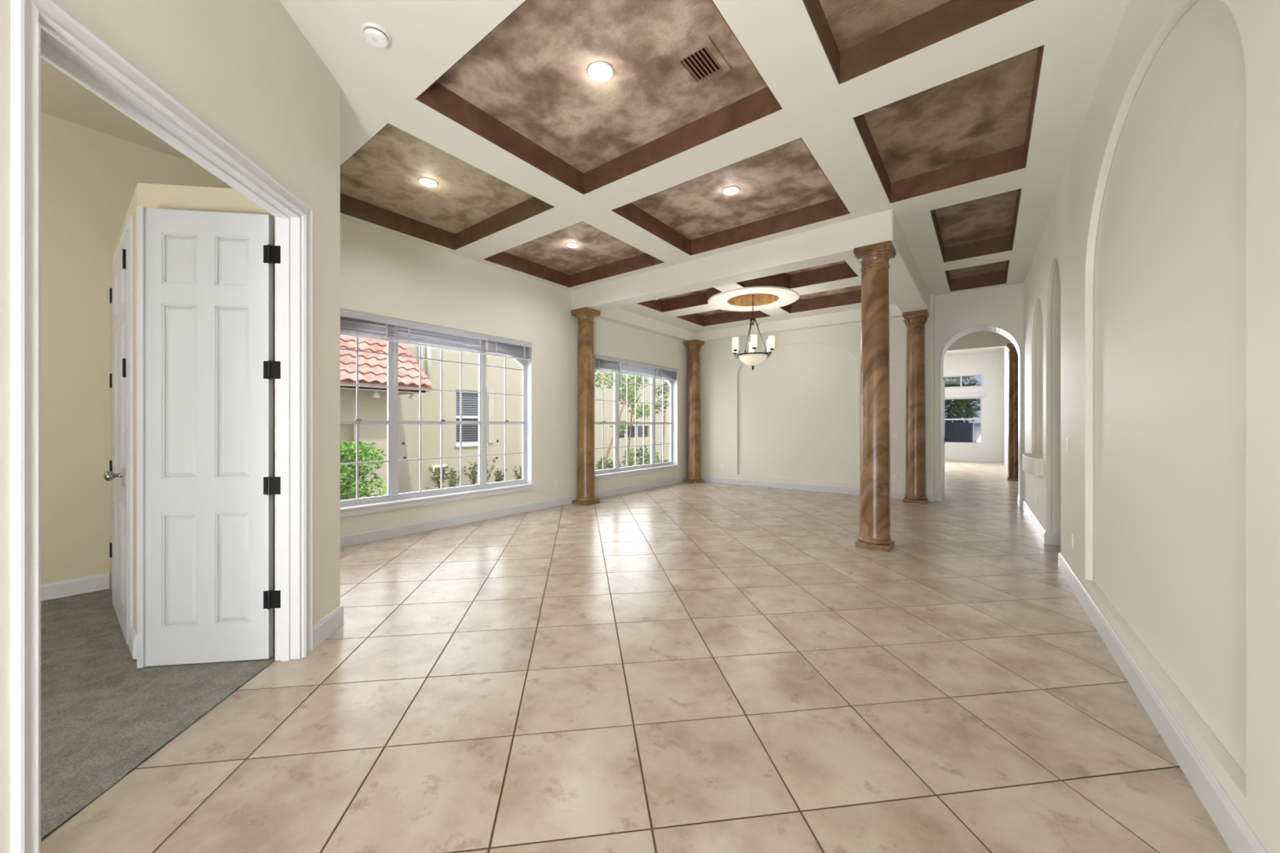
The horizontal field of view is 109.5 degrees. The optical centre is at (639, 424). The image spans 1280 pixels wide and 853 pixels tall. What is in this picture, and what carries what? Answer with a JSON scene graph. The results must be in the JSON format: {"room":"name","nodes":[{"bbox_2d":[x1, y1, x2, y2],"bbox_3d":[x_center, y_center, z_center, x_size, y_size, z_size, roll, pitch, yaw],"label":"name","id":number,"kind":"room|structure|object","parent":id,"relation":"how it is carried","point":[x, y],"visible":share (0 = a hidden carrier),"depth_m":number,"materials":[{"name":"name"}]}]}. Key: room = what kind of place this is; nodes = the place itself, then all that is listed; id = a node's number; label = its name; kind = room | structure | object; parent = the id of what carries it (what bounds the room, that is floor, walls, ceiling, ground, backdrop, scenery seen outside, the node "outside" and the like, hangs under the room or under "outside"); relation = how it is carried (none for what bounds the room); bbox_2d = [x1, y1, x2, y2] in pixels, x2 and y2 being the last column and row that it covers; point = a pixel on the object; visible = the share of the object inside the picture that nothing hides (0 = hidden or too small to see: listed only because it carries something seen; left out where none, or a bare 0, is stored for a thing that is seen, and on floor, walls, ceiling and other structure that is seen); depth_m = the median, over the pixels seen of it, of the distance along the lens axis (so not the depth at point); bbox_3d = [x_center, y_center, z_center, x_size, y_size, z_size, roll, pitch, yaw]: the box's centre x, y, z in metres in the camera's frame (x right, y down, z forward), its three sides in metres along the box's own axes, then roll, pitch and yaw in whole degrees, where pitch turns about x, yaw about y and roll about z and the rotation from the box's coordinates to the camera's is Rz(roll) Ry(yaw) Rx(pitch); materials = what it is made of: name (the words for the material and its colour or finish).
{"room":"empty living room","nodes":[
{"label":"empty living room","id":0,"kind":"room"},
{"bbox_2d":[40,57,195,163],"bbox_3d":[-2.312,-2.340,0.765,6.600,0.140,3.800,0,0,37],"label":"ceiling","id":1,"kind":"structure","parent":0,"point":[62,97],"depth_m":3.27,"materials":[{"name":"beige paint"}]},
{"bbox_2d":[40,112,231,587],"bbox_3d":[-2.248,-0.535,0.685,6.800,3.850,3.850,0,0,37],"label":"wall","id":2,"kind":"structure","parent":0,"point":[90,178],"depth_m":3.43,"materials":[{"name":"beige paint"}]},
{"bbox_2d":[40,572,109,600],"bbox_3d":[-4.940,1.226,2.517,0.016,0.128,2.580,0,0,37],"label":"baseboard","id":3,"kind":"structure","parent":2,"relation":"attached to","point":[60,588],"depth_m":3.40,"materials":[{"name":"grey wood"}]},
{"bbox_2d":[40,587,275,841],"bbox_3d":[-2.883,1.345,1.248,5.105,0.130,3.670,0,0,37],"label":"floor","id":4,"kind":"structure","parent":0,"point":[102,715],"depth_m":2.11,"materials":[{"name":"grey carpet"}]},
{"bbox_2d":[0,0,340,852],"bbox_3d":[-1.637,-0.560,0.254,0.120,3.900,5.330,0,0,-8],"label":"wall","id":5,"kind":"structure","parent":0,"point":[245,68],"depth_m":2.11,"materials":[{"name":"beige paint"}]},
{"bbox_2d":[10,0,313,852],"bbox_3d":[-1.843,0.029,1.895,0.144,2.521,1.366,0,0,-8],"label":"door frame","id":6,"kind":"structure","parent":5,"relation":"attached to","point":[45,29],"depth_m":1.36,"materials":[{"name":"grey wood"}]},
{"bbox_2d":[313,604,343,649],"bbox_3d":[-2.184,1.226,3.078,0.198,0.128,1.168,0,0,-41],"label":"baseboard","id":7,"kind":"structure","parent":5,"relation":"attached to","point":[331,622],"depth_m":2.74,"materials":[{"name":"grey wood"}]},
{"bbox_2d":[111,182,275,648],"bbox_3d":[-3.029,-0.010,3.137,2.274,2.640,0.710,0,0,37],"label":"wall","id":8,"kind":"structure","parent":0,"point":[155,196],"depth_m":2.55,"materials":[{"name":"beige paint"}]},
{"bbox_2d":[103,229,128,644],"bbox_3d":[-3.415,0.074,2.921,1.045,2.408,0.100,0,0,37],"label":"door","id":9,"kind":"structure","parent":8,"relation":"in","point":[118,293],"depth_m":2.80,"materials":[{"name":"grey paint"}]},
{"bbox_2d":[112,214,133,645],"bbox_3d":[-3.377,0.044,2.946,1.155,2.489,0.015,0,0,37],"label":"trim","id":10,"kind":"structure","parent":8,"relation":"attached to","point":[129,225],"depth_m":2.60,"materials":[{"name":"grey wood"}]},
{"bbox_2d":[128,626,137,658],"bbox_3d":[-2.795,1.226,2.520,0.298,0.128,0.073,0,0,20],"label":"baseboard","id":11,"kind":"structure","parent":8,"relation":"attached to","point":[132,633],"depth_m":2.49,"materials":[{"name":"white wood"}]},
{"bbox_2d":[137,206,280,668],"bbox_3d":[-2.302,0.069,2.439,0.679,2.418,0.059,0,0,-8],"label":"door","id":12,"kind":"structure","parent":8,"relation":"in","point":[206,369],"depth_m":2.42,"materials":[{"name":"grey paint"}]},
{"bbox_2d":[231,186,688,534],"bbox_3d":[-1.205,-0.560,7.448,0.220,3.900,8.350,0,0,37],"label":"wall","id":13,"kind":"structure","parent":0,"point":[383,273],"depth_m":6.42,"materials":[{"name":"beige paint"}]},
{"bbox_2d":[340,309,533,517],"bbox_3d":[-2.495,-0.117,5.727,0.208,2.185,2.730,0,0,37],"label":"window","id":14,"kind":"structure","parent":13,"relation":"in","point":[393,500],"depth_m":5.77,"materials":[{"name":"grey plastic"}]},
{"bbox_2d":[340,309,399,396],"bbox_3d":[-3.035,-0.757,4.928,0.084,0.895,0.752,0,0,37],"label":"window blind","id":15,"kind":"object","parent":14,"relation":"attached to","point":[351,322],"visible":0.66,"depth_m":4.98,"materials":[{"name":"grey plastic"}]},
{"bbox_2d":[396,320,488,386],"bbox_3d":[-2.443,-0.858,5.700,0.084,0.695,1.186,0,0,37],"label":"window blind","id":16,"kind":"object","parent":14,"relation":"attached to","point":[428,335],"visible":0.99,"depth_m":5.64,"materials":[{"name":"grey plastic"}]},
{"bbox_2d":[486,335,532,360],"bbox_3d":[-1.857,-0.757,6.464,0.084,0.895,0.732,0,0,37],"label":"window blind","id":17,"kind":"object","parent":14,"relation":"attached to","point":[499,345],"visible":0.99,"depth_m":6.43,"materials":[{"name":"grey plastic"}]},
{"bbox_2d":[340,475,687,547],"bbox_3d":[-1.199,1.226,7.261,0.016,0.128,7.800,0,0,37],"label":"baseboard","id":18,"kind":"structure","parent":13,"relation":"attached to","point":[360,537],"depth_m":5.97,"materials":[{"name":"grey wood"}]},
{"bbox_2d":[554,479,557,487],"bbox_3d":[-1.325,0.930,7.104,0.007,0.116,0.072,0,0,37],"label":"wall outlet","id":19,"kind":"object","parent":13,"relation":"attached to","point":[556,480],"visible":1,"depth_m":7.11,"materials":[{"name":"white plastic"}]},
{"bbox_2d":[594,354,679,480],"bbox_3d":[-0.048,-0.117,8.917,0.208,2.185,2.690,0,0,37],"label":"window","id":20,"kind":"structure","parent":13,"relation":"in","point":[616,472],"depth_m":9.12,"materials":[{"name":"grey plastic"}]},
{"bbox_2d":[595,354,622,373],"bbox_3d":[-0.579,-0.757,8.129,0.084,0.895,0.741,0,0,37],"label":"window blind","id":21,"kind":"object","parent":20,"relation":"attached to","point":[604,362],"visible":0.86,"depth_m":8.12,"materials":[{"name":"grey plastic"}]},
{"bbox_2d":[619,359,658,378],"bbox_3d":[0.004,-0.858,8.889,0.084,0.695,1.168,0,0,37],"label":"window blind","id":22,"kind":"object","parent":20,"relation":"attached to","point":[635,367],"visible":0.98,"depth_m":8.85,"materials":[{"name":"grey plastic"}]},
{"bbox_2d":[656,365,678,381],"bbox_3d":[0.582,-0.757,9.642,0.084,0.895,0.721,0,0,37],"label":"window blind","id":23,"kind":"object","parent":20,"relation":"attached to","point":[664,372],"visible":0.95,"depth_m":9.62,"materials":[{"name":"grey plastic"}]},
{"bbox_2d":[595,307,694,341],"bbox_3d":[0.166,-2.080,8.948,0.230,0.460,3.600,0,0,37],"label":"beam","id":24,"kind":"structure","parent":13,"relation":"attached to","point":[616,315],"depth_m":8.70,"materials":[{"name":"white paint"}]},
{"bbox_2d":[652,295,659,299],"bbox_3d":[0.230,-1.827,6.542,0.100,0.046,0.100,0,0,37],"label":"smoke detector","id":25,"kind":"object","parent":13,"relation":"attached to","point":[655,297],"visible":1,"depth_m":6.51,"materials":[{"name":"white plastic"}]},
{"bbox_2d":[571,209,893,311],"bbox_3d":[0.765,-2.130,6.119,4.725,0.560,0.300,0,0,37],"label":"beam","id":26,"kind":"structure","parent":13,"relation":"attached to","point":[836,242],"depth_m":5.56,"materials":[{"name":"white paint"}]},
{"bbox_2d":[40,459,1231,852],"bbox_3d":[3.817,1.350,7.848,7.700,0.120,23.500,0,0,37],"label":"floor","id":27,"kind":"structure","parent":0,"point":[704,667],"depth_m":2.10,"materials":[{"name":"brown tile"}]},
{"bbox_2d":[570,306,600,505],"bbox_3d":[-0.885,-0.280,7.372,0.344,3.139,0.344,0,0,37],"label":"column","id":28,"kind":"structure","parent":27,"relation":"on","point":[585,316],"depth_m":7.25,"materials":[{"name":"stone"}]},
{"bbox_2d":[683,339,704,483],"bbox_3d":[1.203,-0.280,10.093,0.350,3.139,0.350,0,0,37],"label":"column","id":29,"kind":"structure","parent":27,"relation":"on","point":[694,346],"depth_m":9.97,"materials":[{"name":"stone"}]},
{"bbox_2d":[853,240,896,551],"bbox_3d":[2.487,-0.280,4.785,0.344,3.139,0.344,0,0,37],"label":"column","id":30,"kind":"structure","parent":27,"relation":"on","point":[875,447],"depth_m":4.67,"materials":[{"name":"brown stone"}]},
{"bbox_2d":[902,309,928,503],"bbox_3d":[4.587,-0.280,7.522,0.350,3.139,0.350,0,0,37],"label":"column","id":31,"kind":"structure","parent":27,"relation":"on","point":[915,476],"depth_m":7.41,"materials":[{"name":"brown stone"}]},
{"bbox_2d":[1006,342,1017,480],"bbox_3d":[8.615,-0.280,10.406,0.275,3.139,0.275,0,0,37],"label":"column","id":32,"kind":"structure","parent":27,"relation":"on","point":[1012,475],"depth_m":10.34,"materials":[{"name":"brown stone"}]},
{"bbox_2d":[279,0,1128,295],"bbox_3d":[0.527,-2.285,3.503,7.630,0.230,12.400,0,0,37],"label":"ceiling","id":33,"kind":"structure","parent":0,"point":[963,120],"depth_m":3.42,"materials":[{"name":"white paint"}]},
{"bbox_2d":[361,22,391,48],"bbox_3d":[-1.464,-2.147,2.510,0.140,0.046,0.140,0,0,37],"label":"smoke detector","id":34,"kind":"object","parent":33,"relation":"attached to","point":[375,34],"visible":1,"depth_m":2.48,"materials":[{"name":"white plastic"}]},
{"bbox_2d":[417,177,438,187],"bbox_3d":[-2.073,-2.364,4.427,0.176,0.012,0.176,0,0,37],"label":"recessed light","id":35,"kind":"object","parent":33,"relation":"in","point":[427,182],"visible":1,"depth_m":4.41,"materials":[{"name":"white glass"}]},
{"bbox_2d":[565,242,578,248],"bbox_3d":[-0.894,-2.364,5.980,0.176,0.012,0.176,0,0,37],"label":"recessed light","id":36,"kind":"object","parent":33,"relation":"in","point":[571,245],"visible":1,"depth_m":5.96,"materials":[{"name":"white glass"}]},
{"bbox_2d":[587,61,613,82],"bbox_3d":[-0.265,-2.364,3.039,0.176,0.012,0.176,0,0,37],"label":"recessed light","id":37,"kind":"object","parent":33,"relation":"in","point":[598,71],"visible":1,"depth_m":3.03,"materials":[{"name":"white plastic"}]},
{"bbox_2d":[671,35,731,89],"bbox_3d":[0.405,-2.359,2.963,0.275,0.022,0.315,0,0,37],"label":"ceiling vent","id":38,"kind":"object","parent":33,"relation":"in","point":[701,63],"visible":1,"depth_m":2.95,"materials":[{"name":"brown metal"}]},
{"bbox_2d":[722,186,739,195],"bbox_3d":[0.922,-2.364,4.586,0.176,0.012,0.176,0,0,37],"label":"recessed light","id":39,"kind":"object","parent":33,"relation":"in","point":[731,190],"visible":1,"depth_m":4.57,"materials":[{"name":"white plastic"}]},
{"bbox_2d":[617,257,895,332],"bbox_3d":[1.854,-2.174,7.590,4.300,0.252,3.500,0,0,37],"label":"ceiling","id":40,"kind":"structure","parent":0,"point":[836,286],"depth_m":7.88,"materials":[{"name":"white paint"}]},
{"bbox_2d":[732,293,774,370],"bbox_3d":[1.873,-1.587,7.500,0.759,1.385,0.691,0,0,37],"label":"chandelier","id":41,"kind":"object","parent":40,"relation":"hanging from","point":[753,358],"visible":0.95,"depth_m":7.36,"materials":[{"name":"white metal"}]},
{"bbox_2d":[699,293,934,501],"bbox_3d":[3.033,-0.560,9.111,4.880,3.900,0.250,0,0,37],"label":"wall","id":42,"kind":"structure","parent":0,"point":[794,417],"depth_m":8.90,"materials":[{"name":"beige paint"}]},
{"bbox_2d":[694,303,902,342],"bbox_3d":[2.870,-2.080,9.022,4.430,0.459,0.190,0,0,37],"label":"beam","id":43,"kind":"structure","parent":42,"relation":"attached to","point":[851,316],"depth_m":8.84,"materials":[{"name":"white paint"}]},
{"bbox_2d":[700,475,932,501],"bbox_3d":[3.031,1.226,8.944,4.640,0.128,0.016,0,0,37],"label":"baseboard","id":44,"kind":"structure","parent":42,"relation":"attached to","point":[822,488],"depth_m":8.90,"materials":[{"name":"grey wood"}]},
{"bbox_2d":[892,431,897,438],"bbox_3d":[4.438,0.190,7.870,0.072,0.116,0.008,0,0,37],"label":"light switch","id":45,"kind":"object","parent":42,"relation":"attached to","point":[894,433],"visible":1,"depth_m":7.87,"materials":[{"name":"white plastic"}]},
{"bbox_2d":[892,474,897,480],"bbox_3d":[4.438,0.930,7.870,0.072,0.116,0.007,0,0,37],"label":"wall outlet","id":46,"kind":"object","parent":42,"relation":"attached to","point":[894,476],"visible":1,"depth_m":7.87,"materials":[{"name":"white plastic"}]},
{"bbox_2d":[888,209,930,313],"bbox_3d":[3.635,-2.130,6.273,0.370,0.560,4.020,0,0,37],"label":"beam","id":47,"kind":"structure","parent":42,"relation":"attached to","point":[908,288],"depth_m":5.95,"materials":[{"name":"white paint"}]},
{"bbox_2d":[943,351,1003,462],"bbox_3d":[11.043,-0.610,16.610,4.500,4.000,0.200,0,0,37],"label":"wall","id":48,"kind":"structure","parent":0,"point":[990,365],"depth_m":15.74,"materials":[{"name":"grey paint"}]},
{"bbox_2d":[943,373,982,388],"bbox_3d":[11.514,-1.530,16.204,1.260,0.440,0.070,0,0,37],"label":"window","id":49,"kind":"structure","parent":48,"relation":"in","point":[966,380],"depth_m":16.15,"materials":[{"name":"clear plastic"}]},
{"bbox_2d":[944,393,983,444],"bbox_3d":[11.514,-0.195,16.147,1.230,1.770,0.160,0,0,37],"label":"window","id":50,"kind":"structure","parent":48,"relation":"in","point":[963,415],"depth_m":16.14,"materials":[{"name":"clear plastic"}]},
{"bbox_2d":[944,347,1004,355],"bbox_3d":[7.838,-2.460,12.515,4.400,0.300,10.800,0,0,37],"label":"ceiling","id":51,"kind":"structure","parent":0,"point":[996,349],"depth_m":15.47,"materials":[{"name":"white paint"}]},
{"bbox_2d":[934,283,1023,501],"bbox_3d":[5.785,-0.560,7.359,1.780,3.900,0.528,0,0,37],"label":"wall","id":52,"kind":"structure","parent":0,"point":[998,309],"depth_m":7.35,"materials":[{"name":"beige paint"}]},
{"bbox_2d":[934,489,943,501],"bbox_3d":[5.160,1.226,7.828,0.136,0.128,0.536,0,0,37],"label":"baseboard","id":53,"kind":"structure","parent":52,"relation":"attached to","point":[938,496],"depth_m":7.61,"materials":[{"name":"grey wood"}]},
{"bbox_2d":[943,380,948,493],"bbox_3d":[5.488,0.234,8.154,0.111,2.088,0.780,0,0,37],"label":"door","id":54,"kind":"structure","parent":52,"relation":"in","point":[944,439],"depth_m":8.33,"materials":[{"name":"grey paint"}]},
{"bbox_2d":[946,331,1012,474],"bbox_3d":[7.546,-0.610,11.888,4.700,4.000,0.250,0,0,37],"label":"wall header","id":55,"kind":"structure","parent":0,"point":[977,340],"depth_m":11.09,"materials":[{"name":"beige paint"}]},
{"bbox_2d":[1003,346,1007,466],"bbox_3d":[10.781,-0.610,13.187,0.150,4.000,5.750,0,0,37],"label":"wall","id":56,"kind":"structure","parent":0,"point":[1005,351],"depth_m":14.52,"materials":[{"name":"grey paint"}]},
{"bbox_2d":[1005,391,1007,473],"bbox_3d":[9.781,0.215,12.032,0.030,2.150,1.000,0,0,37],"label":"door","id":57,"kind":"structure","parent":56,"relation":"in","point":[1006,392],"depth_m":11.90,"materials":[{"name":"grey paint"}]},
{"bbox_2d":[1022,0,1279,852],"bbox_3d":[2.433,-0.560,2.039,0.465,3.900,12.210,0,0,36],"label":"wall","id":58,"kind":"structure","parent":0,"point":[1152,282],"depth_m":1.88,"materials":[{"name":"beige paint"}]},
{"bbox_2d":[1017,495,1060,546],"bbox_3d":[5.400,1.226,6.024,0.391,0.128,3.116,0,0,36],"label":"baseboard","id":59,"kind":"structure","parent":58,"relation":"attached to","point":[1047,538],"depth_m":5.14,"materials":[{"name":"grey wood"}]},
{"bbox_2d":[1066,437,1068,451],"bbox_3d":[3.563,0.170,3.770,0.008,0.116,0.072,0,0,37],"label":"light switch","id":60,"kind":"object","parent":58,"relation":"attached to","point":[1067,438],"visible":1,"depth_m":3.75,"materials":[{"name":"white plastic"}]},
{"bbox_2d":[1071,532,1073,548],"bbox_3d":[3.421,0.920,3.576,0.007,0.116,0.072,0,0,37],"label":"wall outlet","id":61,"kind":"object","parent":58,"relation":"attached to","point":[1072,532],"visible":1,"depth_m":3.57,"materials":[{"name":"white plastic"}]},
{"bbox_2d":[1057,552,1268,852],"bbox_3d":[1.357,1.226,0.636,0.357,0.128,8.462,0,0,37],"label":"baseboard","id":62,"kind":"structure","parent":58,"relation":"attached to","point":[1240,837],"depth_m":1.72,"materials":[{"name":"grey wood"}]},
{"label":"outside","id":63,"kind":"structure","parent":0,"visible":0},
{"bbox_3d":[-5.607,1.890,21.949,24.380,0.200,52.000,0,0,37],"label":"ground","id":64,"kind":"structure","parent":63,"visible":0},
{"bbox_2d":[340,439,386,500],"bbox_3d":[-5.081,1.036,7.492,1.051,1.554,1.742,0,0,37],"label":"shrub","id":65,"kind":"object","parent":64,"relation":"on","point":[346,451],"visible":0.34,"depth_m":7.64,"materials":[{"name":"green plant"}]},
{"bbox_2d":[427,466,448,488],"bbox_3d":[-5.338,1.449,11.951,0.533,0.687,0.278,0,0,-23],"label":"young plant","id":66,"kind":"object","parent":64,"relation":"on","point":[437,482],"visible":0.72,"depth_m":11.95,"materials":[{"name":"green plant"}]},
{"bbox_2d":[444,467,463,487],"bbox_3d":[-4.978,1.474,11.967,0.388,0.639,0.494,0,0,37],"label":"young plant","id":67,"kind":"object","parent":64,"relation":"on","point":[453,473],"visible":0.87,"depth_m":11.99,"materials":[{"name":"green plant"}]},
{"bbox_2d":[462,461,478,484],"bbox_3d":[-4.733,1.427,12.755,0.336,0.734,0.517,0,0,37],"label":"young plant","id":68,"kind":"object","parent":64,"relation":"on","point":[474,468],"visible":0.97,"depth_m":12.73,"materials":[{"name":"green plant"}]},
{"bbox_2d":[477,457,496,483],"bbox_3d":[-4.244,1.371,12.552,0.350,0.844,0.483,0,0,37],"label":"young plant","id":69,"kind":"object","parent":64,"relation":"on","point":[493,460],"visible":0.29,"depth_m":12.61,"materials":[{"name":"green plant"}]},
{"bbox_2d":[493,468,507,481],"bbox_3d":[-4.119,1.543,13.286,0.364,0.503,0.365,0,0,37],"label":"young plant","id":70,"kind":"object","parent":64,"relation":"on","point":[498,478],"visible":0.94,"depth_m":13.26,"materials":[{"name":"green plant"}]},
{"bbox_2d":[340,333,669,500],"bbox_3d":[-2.171,-1.660,18.052,5.576,6.900,42.000,0,0,37],"label":"house","id":71,"kind":"structure","parent":64,"relation":"on","point":[372,367],"depth_m":12.59,"materials":[{"name":"beige paint"}]},
{"bbox_2d":[372,391,380,397],"bbox_3d":[-5.664,-0.640,9.703,0.150,0.140,0.150,0,0,38],"label":"spotlight","id":72,"kind":"object","parent":71,"relation":"attached to","point":[375,394],"depth_m":9.66,"materials":[{"name":"white plastic"}]},
{"bbox_2d":[408,392,416,399],"bbox_3d":[-5.195,-0.640,10.314,0.150,0.140,0.150,0,0,38],"label":"spotlight","id":73,"kind":"object","parent":71,"relation":"attached to","point":[411,397],"depth_m":10.28,"materials":[{"name":"white plastic"}]},
{"bbox_2d":[513,465,521,479],"bbox_3d":[-3.669,1.511,13.906,0.468,0.568,0.294,0,0,-26],"label":"young plant","id":74,"kind":"object","parent":64,"relation":"on","point":[519,477],"visible":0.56,"depth_m":13.86,"materials":[{"name":"green plant"}]},
{"bbox_2d":[595,457,611,470],"bbox_3d":[-1.123,1.386,13.824,0.662,0.808,0.648,0,0,37],"label":"bush","id":75,"kind":"object","parent":64,"relation":"on","point":[599,464],"visible":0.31,"depth_m":13.77,"materials":[{"name":"green plant"}]},
{"bbox_2d":[595,370,631,469],"bbox_3d":[-0.739,0.168,12.490,1.468,3.284,0.682,0,0,-29],"label":"tree","id":76,"kind":"object","parent":64,"relation":"on","point":[598,375],"visible":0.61,"depth_m":12.39,"materials":[{"name":"green plant"}]},
{"bbox_2d":[604,460,624,468],"bbox_3d":[-0.741,1.363,12.034,0.642,0.855,0.609,0,0,2],"label":"bush","id":77,"kind":"object","parent":64,"relation":"on","point":[608,466],"visible":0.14,"depth_m":12.03,"materials":[{"name":"green plant"}]},
{"bbox_2d":[595,370,649,465],"bbox_3d":[-0.477,0.004,13.472,1.187,3.583,2.430,0,0,37],"label":"tree","id":78,"kind":"object","parent":64,"relation":"on","point":[631,397],"visible":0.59,"depth_m":13.65,"materials":[{"name":"green plant"}]},
{"bbox_2d":[621,448,639,466],"bbox_3d":[-0.335,1.305,15.167,0.612,1.007,0.633,0,0,37],"label":"bush","id":79,"kind":"object","parent":64,"relation":"on","point":[633,454],"visible":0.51,"depth_m":15.11,"materials":[{"name":"green plant"}]},
{"bbox_2d":[631,445,649,466],"bbox_3d":[0.067,1.207,13.029,0.608,1.166,0.670,0,0,37],"label":"bush","id":80,"kind":"object","parent":64,"relation":"on","point":[641,453],"visible":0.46,"depth_m":12.99,"materials":[{"name":"green plant"}]},
{"bbox_2d":[644,450,660,464],"bbox_3d":[0.434,1.353,16.156,0.629,0.873,0.647,0,0,37],"label":"bush","id":81,"kind":"object","parent":64,"relation":"on","point":[656,455],"visible":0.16,"depth_m":16.13,"materials":[{"name":"green plant"}]},
{"bbox_2d":[655,379,669,460],"bbox_3d":[0.822,-0.025,15.718,0.748,3.636,1.412,0,0,30],"label":"tree","id":82,"kind":"object","parent":64,"relation":"on","point":[666,389],"visible":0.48,"depth_m":15.62,"materials":[{"name":"green plant"}]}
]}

